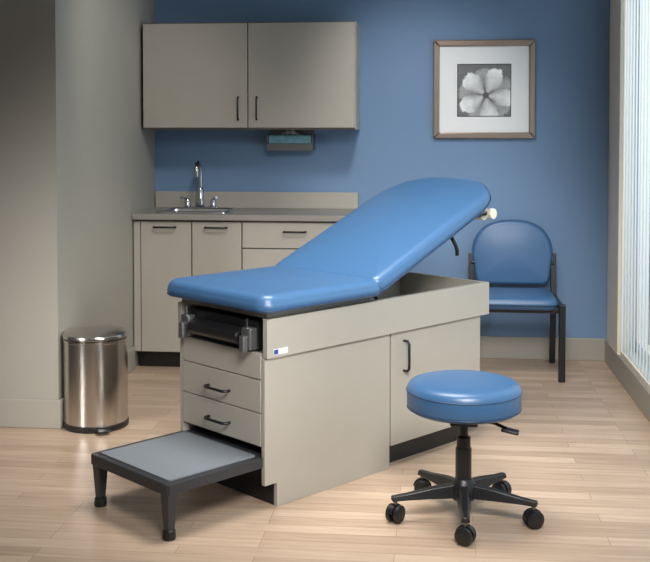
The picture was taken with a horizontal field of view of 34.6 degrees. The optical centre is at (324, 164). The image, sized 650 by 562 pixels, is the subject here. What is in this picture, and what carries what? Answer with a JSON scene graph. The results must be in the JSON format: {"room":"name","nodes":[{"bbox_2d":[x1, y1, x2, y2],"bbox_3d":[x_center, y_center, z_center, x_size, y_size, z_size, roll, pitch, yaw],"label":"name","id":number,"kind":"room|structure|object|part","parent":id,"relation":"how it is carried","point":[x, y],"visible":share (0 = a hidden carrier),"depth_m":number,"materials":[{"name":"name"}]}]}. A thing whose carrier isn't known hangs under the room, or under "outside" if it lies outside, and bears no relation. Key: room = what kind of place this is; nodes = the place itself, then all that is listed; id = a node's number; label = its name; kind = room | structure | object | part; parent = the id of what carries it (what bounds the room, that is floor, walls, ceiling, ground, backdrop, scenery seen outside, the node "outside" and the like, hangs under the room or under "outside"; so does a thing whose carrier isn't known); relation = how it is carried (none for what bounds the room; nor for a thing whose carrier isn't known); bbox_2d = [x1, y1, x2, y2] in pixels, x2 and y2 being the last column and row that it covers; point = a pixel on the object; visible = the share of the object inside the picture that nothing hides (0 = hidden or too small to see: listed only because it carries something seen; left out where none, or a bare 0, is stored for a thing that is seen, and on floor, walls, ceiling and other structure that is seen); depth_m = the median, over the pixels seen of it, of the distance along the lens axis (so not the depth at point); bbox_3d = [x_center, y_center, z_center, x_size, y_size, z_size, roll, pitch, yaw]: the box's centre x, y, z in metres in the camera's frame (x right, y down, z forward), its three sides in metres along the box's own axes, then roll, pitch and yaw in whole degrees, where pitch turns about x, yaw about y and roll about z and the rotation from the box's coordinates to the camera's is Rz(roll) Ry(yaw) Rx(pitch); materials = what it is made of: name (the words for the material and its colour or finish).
{"room":"examination room","nodes":[
{"label":"examination room","id":0,"kind":"room"},
{"bbox_2d":[0,0,154,399],"bbox_3d":[-2.370,-0.177,5.792,2.450,2.750,1.710,0,2,6],"label":"wall","id":1,"kind":"structure","parent":0,"point":[77,155],"depth_m":4.92,"materials":[{"name":"beige paint"}]},
{"bbox_2d":[0,398,61,428],"bbox_3d":[-2.453,1.159,4.980,2.464,0.135,0.014,0,2,6],"label":"baseboard","id":2,"kind":"structure","parent":1,"relation":"attached to","point":[17,413],"depth_m":4.86,"materials":[{"name":"beige plastic"}]},
{"bbox_2d":[59,346,134,426],"bbox_3d":[-1.172,1.143,5.455,0.014,0.135,1.200,0,2,6],"label":"baseboard","id":3,"kind":"structure","parent":1,"relation":"attached to","point":[131,352],"depth_m":5.94,"materials":[{"name":"beige plastic"}]},
{"bbox_2d":[0,358,649,561],"bbox_3d":[-1.059,1.342,2.407,5.800,0.050,8.470,0,2,6],"label":"floor","id":4,"kind":"structure","parent":0,"point":[581,448],"depth_m":3.89,"materials":[{"name":"brown wood"}]},
{"bbox_2d":[62,325,128,433],"bbox_3d":[-1.082,1.000,4.897,0.306,0.460,0.347,0,2,6],"label":"step trash can","id":5,"kind":"object","parent":4,"relation":"on","point":[95,357],"visible":1,"depth_m":4.79,"materials":[{"name":"silver metal"}]},
{"bbox_3d":[-1.080,0.789,4.905,0.306,0.039,0.306,0,2,6],"label":"lid","id":6,"kind":"part","parent":5,"relation":"part of","materials":[{"name":"metal"}]},
{"bbox_2d":[91,428,262,541],"bbox_3d":[-0.528,1.166,3.856,0.485,0.200,0.487,-2,3,-44],"label":"step stool","id":7,"kind":"object","parent":4,"relation":"on","point":[168,465],"visible":0.97,"depth_m":3.77,"materials":[{"name":"grey metal"}]},
{"bbox_3d":[-0.833,1.171,3.864,0.044,0.130,0.044,-2,3,-44],"label":"leg","id":8,"kind":"part","parent":7,"relation":"part of","materials":[{"name":"grey metal"}]},
{"bbox_3d":[-0.531,1.182,3.548,0.044,0.130,0.044,-2,3,-44],"label":"leg","id":9,"kind":"part","parent":7,"relation":"part of","materials":[{"name":"grey metal"}]},
{"bbox_3d":[-0.528,1.090,3.854,0.485,0.039,0.487,-2,3,-44],"label":"deck frame","id":10,"kind":"part","parent":7,"relation":"part of","materials":[{"name":"grey metal"}]},
{"bbox_2d":[132,191,357,366],"bbox_3d":[-0.455,0.681,6.206,1.268,1.005,0.539,0,2,6],"label":"base cabinet","id":11,"kind":"object","parent":4,"relation":"on","point":[266,228],"visible":0.53,"depth_m":6.02,"materials":[{"name":"grey"}]},
{"bbox_3d":[-0.924,0.361,5.991,0.136,0.011,0.035,0,2,6],"label":"handle","id":12,"kind":"part","parent":11,"relation":"part of","materials":[{"name":"black metal"}]},
{"bbox_3d":[-0.916,0.708,6.030,0.295,0.755,0.020,0,2,6],"label":"door","id":13,"kind":"part","parent":11,"relation":"part of","materials":[{"name":"beige laminate"}]},
{"bbox_3d":[-0.626,0.362,5.960,0.136,0.011,0.035,0,2,6],"label":"handle","id":14,"kind":"part","parent":11,"relation":"part of","materials":[{"name":"black metal"}]},
{"bbox_3d":[-0.620,0.709,5.999,0.286,0.755,0.020,0,2,6],"label":"door","id":15,"kind":"part","parent":11,"relation":"part of","materials":[{"name":"beige laminate"}]},
{"bbox_3d":[-0.477,0.387,5.995,1.250,0.128,0.020,0,2,6],"label":"rail","id":16,"kind":"part","parent":11,"relation":"part of","materials":[{"name":"grey"}]},
{"bbox_2d":[132,213,347,221],"bbox_3d":[-0.476,0.303,5.989,1.268,0.033,0.105,0,2,6],"label":"countertop","id":17,"kind":"structure","parent":11,"relation":"on","point":[136,216],"depth_m":5.95,"materials":[{"name":"laminate"}]},
{"bbox_2d":[156,207,237,212],"bbox_3d":[-0.760,0.338,6.212,0.440,0.141,0.315,0,2,6],"label":"sink","id":18,"kind":"object","parent":17,"relation":"in","point":[168,209],"visible":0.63,"depth_m":6.32,"materials":[{"name":"silver metal"}]},
{"bbox_2d":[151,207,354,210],"bbox_3d":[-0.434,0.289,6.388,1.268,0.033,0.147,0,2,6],"label":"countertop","id":19,"kind":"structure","parent":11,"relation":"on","point":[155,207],"depth_m":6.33,"materials":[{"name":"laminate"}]},
{"bbox_2d":[180,160,217,206],"bbox_3d":[-0.769,0.124,6.353,0.232,0.299,0.148,0,2,6],"label":"faucet","id":20,"kind":"object","parent":19,"relation":"on","point":[198,172],"visible":0.94,"depth_m":6.38,"materials":[{"name":"silver metal"}]},
{"bbox_3d":[-0.165,0.631,5.948,0.615,0.293,0.020,0,2,6],"label":"drawer","id":21,"kind":"part","parent":11,"relation":"part of","materials":[{"name":"beige laminate"}]},
{"bbox_3d":[-0.165,0.405,5.941,0.615,0.145,0.020,0,2,6],"label":"drawer","id":22,"kind":"part","parent":11,"relation":"part of","materials":[{"name":"beige laminate"}]},
{"bbox_3d":[-0.174,0.384,5.913,0.136,0.011,0.035,0,2,6],"label":"handle","id":23,"kind":"part","parent":11,"relation":"part of","materials":[{"name":"black metal"}]},
{"bbox_2d":[167,177,496,506],"bbox_3d":[0.093,0.662,4.473,1.500,1.164,0.646,-2,3,-44],"label":"exam table","id":24,"kind":"object","parent":4,"relation":"on","point":[308,360],"visible":1,"depth_m":4.13,"materials":[{"name":"beige laminate"}]},
{"bbox_3d":[-0.557,0.649,4.083,0.025,0.062,0.028,-2,3,-44],"label":"stirrup arm","id":25,"kind":"part","parent":24,"relation":"part of","materials":[{"name":"grey metal"}]},
{"bbox_3d":[-0.113,0.961,4.612,1.285,0.558,0.019,-2,3,-44],"label":"panel","id":26,"kind":"part","parent":24,"relation":"part of","materials":[{"name":"beige laminate"}]},
{"bbox_3d":[-0.417,0.976,3.976,0.035,0.011,0.136,-2,3,-44],"label":"drawer handle","id":27,"kind":"part","parent":24,"relation":"part of","materials":[{"name":"black metal"}]},
{"bbox_3d":[-0.417,0.854,3.972,0.035,0.011,0.136,-2,3,-44],"label":"drawer handle","id":28,"kind":"part","parent":24,"relation":"part of","materials":[{"name":"black metal"}]},
{"bbox_3d":[-0.394,0.969,3.992,0.020,0.120,0.471,-2,3,-44],"label":"drawer","id":29,"kind":"part","parent":24,"relation":"part of","materials":[{"name":"beige laminate"}]},
{"bbox_3d":[-0.394,0.845,3.987,0.020,0.120,0.471,-2,3,-44],"label":"drawer","id":30,"kind":"part","parent":24,"relation":"part of","materials":[{"name":"beige laminate"}]},
{"bbox_3d":[-0.152,0.853,4.223,0.650,0.350,0.475,-2,3,-44],"label":"drawer","id":31,"kind":"part","parent":24,"relation":"part of","materials":[{"name":"grey"}]},
{"bbox_3d":[-0.299,0.658,3.818,0.025,0.062,0.028,-2,3,-44],"label":"stirrup arm","id":32,"kind":"part","parent":24,"relation":"part of","materials":[{"name":"grey metal"}]},
{"bbox_2d":[167,266,379,313],"bbox_3d":[-0.211,0.486,4.169,0.638,0.077,0.644,-2,3,-44],"label":"seat cushion","id":33,"kind":"object","parent":24,"relation":"on","point":[272,289],"depth_m":4.02,"materials":[{"name":"blue leather"}]},
{"bbox_3d":[0.016,0.980,4.045,0.677,0.558,0.019,-2,3,-44],"label":"panel","id":34,"kind":"part","parent":24,"relation":"part of","materials":[{"name":"beige laminate"}]},
{"bbox_2d":[178,272,488,358],"bbox_3d":[0.076,0.613,4.438,1.330,0.145,0.543,-2,3,-44],"label":"frame","id":35,"kind":"object","parent":24,"relation":"on","point":[416,302],"depth_m":4.08,"materials":[{"name":"beige laminate"}]},
{"bbox_2d":[276,177,489,292],"bbox_3d":[0.301,0.280,4.662,0.644,0.078,0.974,2,26,46],"label":"cushion","id":36,"kind":"object","parent":24,"relation":"on","point":[384,238],"depth_m":4.54,"materials":[{"name":"blue leather"}]},
{"bbox_3d":[0.340,0.795,4.318,0.011,0.136,0.035,-2,3,-44],"label":"door handle","id":37,"kind":"part","parent":24,"relation":"part of","materials":[{"name":"black metal"}]},
{"bbox_3d":[0.478,0.920,4.495,0.596,0.464,0.020,-2,3,-44],"label":"cabinet door","id":38,"kind":"part","parent":24,"relation":"part of","materials":[{"name":"beige laminate"}]},
{"bbox_3d":[0.555,0.344,4.545,0.059,0.107,0.029,1,2,29],"label":"release lever","id":39,"kind":"part","parent":24,"relation":"part of","materials":[{"name":"black metal"}]},
{"bbox_3d":[0.752,0.222,4.694,0.048,0.048,0.020,-2,3,-44],"label":"paper roll knob","id":40,"kind":"part","parent":24,"relation":"part of","materials":[{"name":"beige plastic"}]},
{"bbox_2d":[385,370,543,546],"bbox_3d":[0.498,1.021,3.728,0.556,0.499,0.530,0,2,6],"label":"stool","id":41,"kind":"object","parent":4,"relation":"on","point":[463,399],"visible":1,"depth_m":3.67,"materials":[{"name":"blue leather"}]},
{"bbox_2d":[389,503,399,514],"bbox_3d":[0.250,1.226,3.705,0.012,0.040,0.069,1,2,36],"label":"hood","id":42,"kind":"object","parent":41,"relation":"attached to","point":[394,508],"depth_m":3.68,"materials":[{"name":"black plastic"}]},
{"bbox_2d":[413,477,430,485],"bbox_3d":[0.372,1.216,3.978,0.069,0.040,0.012,0,2,6],"label":"hood","id":43,"kind":"object","parent":41,"relation":"attached to","point":[421,481],"depth_m":3.96,"materials":[{"name":"black plastic"}]},
{"bbox_3d":[0.358,1.171,3.726,0.248,0.050,0.054,0,2,-12],"label":"arm","id":44,"kind":"part","parent":41,"relation":"part of","materials":[{"name":"black plastic"}]},
{"bbox_3d":[0.427,1.165,3.881,0.054,0.050,0.248,-1,2,-30],"label":"arm","id":45,"kind":"part","parent":41,"relation":"part of","materials":[{"name":"black plastic"}]},
{"bbox_3d":[0.484,1.175,3.613,0.054,0.050,0.248,0,2,6],"label":"arm","id":46,"kind":"part","parent":41,"relation":"part of","materials":[{"name":"black plastic"}]},
{"bbox_2d":[407,370,521,424],"bbox_3d":[0.499,0.828,3.744,0.411,0.114,0.411,0,2,6],"label":"seat cushion","id":47,"kind":"object","parent":41,"relation":"on","point":[470,397],"depth_m":3.60,"materials":[{"name":"blue leather"}]},
{"bbox_2d":[456,524,475,535],"bbox_3d":[0.472,1.233,3.506,0.069,0.040,0.012,1,2,31],"label":"hood","id":48,"kind":"object","parent":41,"relation":"attached to","point":[469,529],"depth_m":3.49,"materials":[{"name":"black plastic"}]},
{"bbox_3d":[0.595,1.166,3.863,0.054,0.050,0.248,2,3,42],"label":"arm","id":49,"kind":"part","parent":41,"relation":"part of","materials":[{"name":"black plastic"}]},
{"bbox_3d":[0.592,0.924,3.713,0.123,0.029,0.014,1,2,30],"label":"lever rod","id":50,"kind":"part","parent":41,"relation":"part of","materials":[{"name":"black metal"}]},
{"bbox_2d":[498,480,509,492],"bbox_3d":[0.669,1.217,3.947,0.069,0.040,0.012,2,3,45],"label":"hood","id":51,"kind":"object","parent":41,"relation":"attached to","point":[504,485],"depth_m":3.93,"materials":[{"name":"black plastic"}]},
{"bbox_3d":[0.630,1.172,3.698,0.248,0.050,0.054,1,2,24],"label":"arm","id":52,"kind":"part","parent":41,"relation":"part of","materials":[{"name":"black plastic"}]},
{"bbox_2d":[524,508,540,521],"bbox_3d":[0.731,1.228,3.655,0.069,0.040,0.012,-1,2,-23],"label":"hood","id":53,"kind":"object","parent":41,"relation":"attached to","point":[529,513],"depth_m":3.64,"materials":[{"name":"black plastic"}]},
{"bbox_2d":[469,220,565,382],"bbox_3d":[1.091,0.764,5.991,0.516,0.854,0.532,0,2,6],"label":"chair","id":54,"kind":"object","parent":4,"relation":"on","point":[504,252],"visible":0.83,"depth_m":6.16,"materials":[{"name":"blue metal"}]},
{"bbox_3d":[0.875,0.856,6.233,0.034,0.655,0.084,0,2,6],"label":"leg","id":55,"kind":"part","parent":54,"relation":"part of","materials":[{"name":"black metal"}]},
{"bbox_2d":[472,220,551,284],"bbox_3d":[1.113,0.523,6.197,0.476,0.388,0.062,0,-5,6],"label":"cushion","id":56,"kind":"object","parent":54,"relation":"on","point":[504,252],"depth_m":6.17,"materials":[{"name":"blue leather"}]},
{"bbox_2d":[489,287,557,310],"bbox_3d":[1.086,0.759,5.944,0.444,0.080,0.436,0,2,6],"label":"seat cushion","id":57,"kind":"object","parent":54,"relation":"on","point":[500,298],"depth_m":5.75,"materials":[{"name":"blue leather"}]},
{"bbox_3d":[1.070,0.811,5.789,0.460,0.025,0.025,0,2,6],"label":"cross rail","id":58,"kind":"part","parent":54,"relation":"part of","materials":[{"name":"black metal"}]},
{"bbox_3d":[1.352,0.857,6.183,0.034,0.655,0.084,0,2,6],"label":"leg","id":59,"kind":"part","parent":54,"relation":"part of","materials":[{"name":"black metal"}]},
{"bbox_3d":[1.327,0.790,5.945,0.028,0.035,0.430,0,2,6],"label":"rail","id":60,"kind":"part","parent":54,"relation":"part of","materials":[{"name":"black metal"}]},
{"bbox_3d":[1.305,0.985,5.742,0.036,0.430,0.038,0,2,6],"label":"leg","id":61,"kind":"part","parent":54,"relation":"part of","materials":[{"name":"black metal"}]},
{"bbox_2d":[154,0,609,338],"bbox_3d":[0.371,-0.199,6.413,3.073,2.750,0.100,0,2,6],"label":"wall","id":62,"kind":"structure","parent":0,"point":[556,181],"depth_m":6.32,"materials":[{"name":"blue paint"}]},
{"bbox_2d":[143,21,359,129],"bbox_3d":[-0.434,-0.523,6.246,1.264,0.630,0.375,0,2,6],"label":"upper cabinet","id":63,"kind":"object","parent":62,"relation":"attached to","point":[218,75],"visible":1,"depth_m":6.09,"materials":[{"name":"grey"}]},
{"bbox_3d":[-0.764,-0.521,6.137,0.624,0.610,0.020,0,2,6],"label":"door","id":64,"kind":"part","parent":63,"relation":"part of","materials":[{"name":"beige laminate"}]},
{"bbox_3d":[-0.508,-0.328,6.089,0.011,0.141,0.035,0,2,6],"label":"handle","id":65,"kind":"part","parent":63,"relation":"part of","materials":[{"name":"black metal"}]},
{"bbox_3d":[-0.399,-0.327,6.078,0.011,0.141,0.035,0,2,6],"label":"handle","id":66,"kind":"part","parent":63,"relation":"part of","materials":[{"name":"black metal"}]},
{"bbox_2d":[267,130,314,150],"bbox_3d":[-0.207,-0.148,6.355,0.280,0.128,0.141,0,2,6],"label":"dispenser","id":67,"kind":"object","parent":63,"relation":"attached to","point":[277,140],"visible":0.97,"depth_m":6.29,"materials":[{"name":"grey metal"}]},
{"bbox_2d":[267,143,312,150],"bbox_3d":[-0.214,-0.104,6.289,0.280,0.045,0.006,0,2,6],"label":"tray","id":68,"kind":"object","parent":67,"relation":"on","point":[270,146],"depth_m":6.29,"materials":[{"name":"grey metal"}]},
{"bbox_3d":[-0.200,-0.150,6.417,0.280,0.128,0.015,0,2,6],"label":"plate","id":69,"kind":"part","parent":67,"relation":"part of","materials":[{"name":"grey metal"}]},
{"bbox_3d":[-0.137,-0.519,6.071,0.624,0.610,0.020,0,2,6],"label":"door","id":70,"kind":"part","parent":63,"relation":"part of","materials":[{"name":"beige laminate"}]},
{"bbox_3d":[0.195,-0.522,6.208,0.005,0.630,0.318,0,2,6],"label":"panel","id":71,"kind":"part","parent":63,"relation":"part of","materials":[{"name":"beige laminate"}]},
{"bbox_2d":[155,191,357,208],"bbox_3d":[-0.428,0.220,6.448,1.268,0.100,0.022,0,2,6],"label":"backsplash","id":72,"kind":"structure","parent":62,"relation":"attached to","point":[304,200],"depth_m":6.43,"materials":[{"name":"beige laminate"}]},
{"bbox_2d":[433,39,535,138],"bbox_3d":[0.959,-0.452,6.277,0.610,0.594,0.029,0,2,6],"label":"flower picture","id":73,"kind":"object","parent":62,"relation":"attached to","point":[483,89],"visible":1,"depth_m":6.27,"materials":[{"name":"wood"},{"name":"paper"},{"name":"glass"}]},
{"bbox_3d":[0.674,-0.453,6.307,0.038,0.590,0.029,0,2,6],"label":"moulding","id":74,"kind":"part","parent":73,"relation":"part of","materials":[{"name":"brown wood"}]},
{"bbox_2d":[457,64,510,116],"bbox_3d":[0.959,-0.446,6.278,0.322,0.318,0.002,0,2,6],"label":"print","id":75,"kind":"object","parent":73,"relation":"attached to","point":[483,90],"depth_m":6.28,"materials":[{"name":"grey paper"}]},
{"bbox_3d":[0.959,-0.174,6.287,0.604,0.038,0.029,0,2,6],"label":"moulding","id":76,"kind":"part","parent":73,"relation":"part of","materials":[{"name":"brown wood"}]},
{"bbox_3d":[0.959,-0.730,6.267,0.604,0.038,0.029,0,2,6],"label":"moulding","id":77,"kind":"part","parent":73,"relation":"part of","materials":[{"name":"brown wood"}]},
{"bbox_3d":[1.243,-0.451,6.247,0.038,0.590,0.029,0,2,6],"label":"moulding","id":78,"kind":"part","parent":73,"relation":"part of","materials":[{"name":"brown wood"}]},
{"bbox_2d":[480,336,604,360],"bbox_3d":[0.955,1.112,6.340,1.463,0.135,0.014,0,2,6],"label":"baseboard","id":79,"kind":"structure","parent":62,"relation":"attached to","point":[495,347],"depth_m":6.30,"materials":[{"name":"beige plastic"}]},
{"bbox_2d":[607,335,649,390],"bbox_3d":[1.332,1.247,2.102,0.150,0.160,8.370,0,2,6],"label":"wall","id":80,"kind":"structure","parent":0,"point":[627,360],"depth_m":5.44,"materials":[{"name":"beige"}]},
{"bbox_2d":[608,0,623,354],"bbox_3d":[1.652,-0.174,5.907,0.020,2.465,0.300,0,2,6],"label":"trim","id":81,"kind":"structure","parent":80,"relation":"attached to","point":[617,6],"depth_m":5.85,"materials":[{"name":"beige"}]},
{"bbox_2d":[605,339,649,421],"bbox_3d":[1.251,1.260,2.111,0.014,0.135,8.370,0,2,6],"label":"baseboard","id":82,"kind":"structure","parent":80,"relation":"attached to","point":[630,381],"depth_m":5.46,"materials":[{"name":"beige paint"}]},
{"bbox_2d":[607,0,649,350],"bbox_3d":[1.745,-0.139,5.984,0.150,2.340,0.470,0,2,6],"label":"window","id":83,"kind":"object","parent":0,"point":[610,0],"visible":0.22,"depth_m":5.77,"materials":[{"name":"beige glass"}]},
{"bbox_3d":[1.332,-1.296,2.013,0.150,0.250,8.370,0,2,6],"label":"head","id":84,"kind":"object","parent":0,"visible":0},
{"bbox_2d":[622,0,649,382],"bbox_3d":[1.466,-0.060,3.999,0.009,2.300,3.528,0,2,6],"label":"vertical blinds","id":85,"kind":"object","parent":84,"relation":"hanging from","point":[647,1],"visible":1,"depth_m":5.37,"materials":[{"name":"plastic"}]},
{"bbox_3d":[1.568,-1.209,3.968,0.050,0.060,3.500,0,2,6],"label":"window","id":86,"kind":"structure","parent":84,"relation":"attached to","visible":0},
{"bbox_2d":[636,0,649,365],"bbox_3d":[1.569,-0.070,4.023,0.050,2.340,3.530,0,2,6],"label":"mullion","id":87,"kind":"object","parent":86,"relation":"attached to","point":[639,0],"depth_m":5.73,"materials":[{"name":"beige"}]},
{"bbox_3d":[1.567,1.069,4.048,0.050,0.060,3.500,0,2,6],"label":"bottom rail","id":88,"kind":"part","parent":87,"relation":"part of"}
]}

